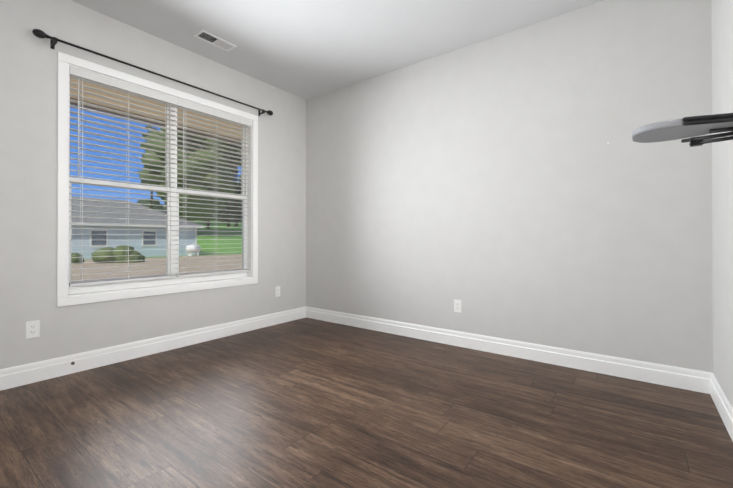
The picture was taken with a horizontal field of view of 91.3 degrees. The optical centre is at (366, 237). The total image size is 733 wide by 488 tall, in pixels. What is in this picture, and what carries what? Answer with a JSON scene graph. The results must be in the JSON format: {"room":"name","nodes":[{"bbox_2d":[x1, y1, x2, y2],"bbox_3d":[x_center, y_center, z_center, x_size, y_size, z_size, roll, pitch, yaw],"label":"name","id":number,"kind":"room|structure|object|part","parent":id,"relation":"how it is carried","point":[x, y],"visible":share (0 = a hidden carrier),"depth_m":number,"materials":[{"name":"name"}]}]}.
{"room":"empty bedroom","nodes":[
{"label":"empty bedroom","id":0,"kind":"room"},
{"bbox_2d":[0,0,305,368],"bbox_3d":[-2.038,-0.369,2.940,0.150,2.740,4.350,0,0,37],"label":"wall","id":1,"kind":"structure","parent":0,"point":[28,174],"depth_m":2.75,"materials":[{"name":"grey paint"}]},
{"bbox_2d":[26,320,39,338],"bbox_3d":[-2.295,0.634,2.465,0.007,0.115,0.070,0,0,37],"label":"electrical outlet","id":2,"kind":"object","parent":1,"relation":"attached to","point":[32,329],"visible":1,"depth_m":2.46,"materials":[{"name":"white plastic"}]},
{"bbox_2d":[0,307,303,390],"bbox_3d":[-1.972,0.933,2.885,0.015,0.135,4.050,0,0,37],"label":"baseboard","id":3,"kind":"structure","parent":1,"relation":"attached to","point":[11,377],"depth_m":2.92,"materials":[{"name":"white wood"}]},
{"bbox_2d":[32,29,272,115],"bbox_3d":[-1.669,-1.374,3.226,0.102,0.072,1.999,0,0,37],"label":"curtain rod","id":4,"kind":"object","parent":1,"relation":"attached to","point":[38,33],"visible":1,"depth_m":2.83,"materials":[{"name":"black metal"}]},
{"bbox_2d":[70,78,241,144],"bbox_3d":[-2.082,-1.347,3.602,0.710,0.240,9.050,0,0,37],"label":"roof eave","id":5,"kind":"object","parent":1,"relation":"attached to","point":[124,105],"depth_m":3.58,"materials":[{"name":"beige"}]},
{"bbox_2d":[57,52,257,306],"bbox_3d":[-1.764,-0.413,3.291,0.168,1.830,1.700,0,0,37],"label":"window","id":6,"kind":"structure","parent":1,"relation":"in","point":[69,292],"depth_m":3.10,"materials":[{"name":"white plastic"}]},
{"bbox_3d":[-1.800,-0.431,3.318,0.034,1.606,1.512,0,0,37],"label":"glass","id":7,"kind":"part","parent":6,"relation":"part of","materials":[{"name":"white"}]},
{"bbox_3d":[-1.801,-0.413,3.319,0.075,1.690,1.560,0,0,37],"label":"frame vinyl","id":8,"kind":"part","parent":6,"relation":"part of","materials":[{"name":"white plastic"}]},
{"bbox_2d":[275,286,279,296],"bbox_3d":[-1.028,0.630,4.151,0.007,0.115,0.070,0,0,37],"label":"electrical outlet","id":9,"kind":"object","parent":1,"relation":"attached to","point":[277,291],"visible":1,"depth_m":4.15,"materials":[{"name":"white plastic"}]},
{"bbox_2d":[70,0,603,99],"bbox_3d":[-0.495,-1.803,1.786,4.010,0.120,4.350,0,0,37],"label":"ceiling","id":10,"kind":"structure","parent":0,"point":[306,49],"depth_m":2.99,"materials":[{"name":"white paint"}]},
{"bbox_2d":[194,30,236,51],"bbox_3d":[-1.335,-1.734,3.174,0.144,0.009,0.324,0,0,37],"label":"ceiling vent","id":11,"kind":"object","parent":10,"relation":"in","point":[210,38],"visible":1,"depth_m":3.16,"materials":[{"name":"white metal"}]},
{"bbox_2d":[0,318,732,487],"bbox_3d":[-0.495,1.047,1.776,4.010,0.100,4.350,0,0,37],"label":"floor","id":12,"kind":"structure","parent":0,"point":[306,403],"depth_m":1.93,"materials":[{"name":"brown wood"}]},
{"bbox_2d":[306,0,712,372],"bbox_3d":[0.766,-0.367,3.460,3.710,2.740,0.150,0,0,37],"label":"wall","id":13,"kind":"structure","parent":0,"point":[498,186],"depth_m":2.91,"materials":[{"name":"grey paint"}]},
{"bbox_2d":[454,299,460,312],"bbox_3d":[0.840,0.634,3.302,0.070,0.115,0.007,0,0,37],"label":"electrical outlet","id":14,"kind":"object","parent":13,"relation":"attached to","point":[457,305],"visible":1,"depth_m":3.30,"materials":[{"name":"white plastic"}]},
{"bbox_2d":[304,306,707,393],"bbox_3d":[0.720,0.935,3.386,3.660,0.135,0.015,0,0,37],"label":"baseboard","id":15,"kind":"structure","parent":13,"relation":"attached to","point":[643,371],"depth_m":2.88,"materials":[{"name":"white wood"}]},
{"bbox_2d":[711,0,732,406],"bbox_3d":[1.048,-0.378,0.622,0.150,2.740,4.350,0,0,37],"label":"wall","id":16,"kind":"structure","parent":0,"point":[722,153],"depth_m":2.00,"materials":[{"name":"grey paint"}]},
{"bbox_2d":[632,113,732,146],"bbox_3d":[1.050,-0.309,1.083,0.400,0.140,0.217,0,0,37],"label":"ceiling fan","id":17,"kind":"object","parent":16,"relation":"attached to","point":[684,127],"visible":1,"depth_m":1.11,"materials":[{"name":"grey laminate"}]},
{"bbox_3d":[1.098,-0.309,1.047,0.281,0.140,0.217,0,0,37],"label":"shelf frame mount","id":18,"kind":"part","parent":17,"relation":"part of","materials":[{"name":"black metal"}]},
{"bbox_2d":[708,372,732,440],"bbox_3d":[0.981,0.925,0.667,0.015,0.135,4.050,0,0,37],"label":"baseboard","id":19,"kind":"structure","parent":16,"relation":"attached to","point":[725,409],"depth_m":1.98,"materials":[{"name":"white wood"}]},
{"label":"outside","id":20,"kind":"structure","parent":0,"visible":0},
{"bbox_2d":[71,220,241,281],"bbox_3d":[-64.559,-0.848,111.052,290.000,5.500,420.000,0,0,37],"label":"ground","id":21,"kind":"structure","parent":20,"point":[230,250],"depth_m":22.19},
{"bbox_2d":[71,253,83,263],"bbox_3d":[-17.680,1.371,20.784,1.804,1.136,2.108,0,0,37],"label":"bush","id":22,"kind":"object","parent":21,"relation":"on","point":[75,260],"depth_m":21.04,"materials":[{"name":"green plant"}]},
{"bbox_2d":[91,245,144,262],"bbox_3d":[-15.275,1.245,22.189,1.888,1.519,2.612,0,0,37],"label":"bush","id":23,"kind":"object","parent":21,"relation":"on","point":[105,251],"depth_m":21.66,"materials":[{"name":"green plant"}]},
{"bbox_2d":[71,196,203,258],"bbox_3d":[-22.937,-0.804,28.507,9.020,4.800,15.920,0,0,37],"label":"neighbouring house","id":24,"kind":"structure","parent":21,"relation":"on","point":[158,228],"depth_m":28.15,"materials":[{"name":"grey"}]},
{"bbox_2d":[137,123,241,228],"bbox_3d":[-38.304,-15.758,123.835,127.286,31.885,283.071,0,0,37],"label":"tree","id":25,"kind":"object","parent":21,"relation":"on","point":[216,217],"depth_m":45.17,"materials":[{"name":"green plant"}]},
{"bbox_2d":[186,243,200,255],"bbox_3d":[-14.789,1.069,30.621,0.640,1.070,1.240,0,0,37],"label":"tank","id":26,"kind":"object","parent":21,"relation":"on","point":[193,247],"depth_m":30.40,"materials":[{"name":"white"}]}
]}

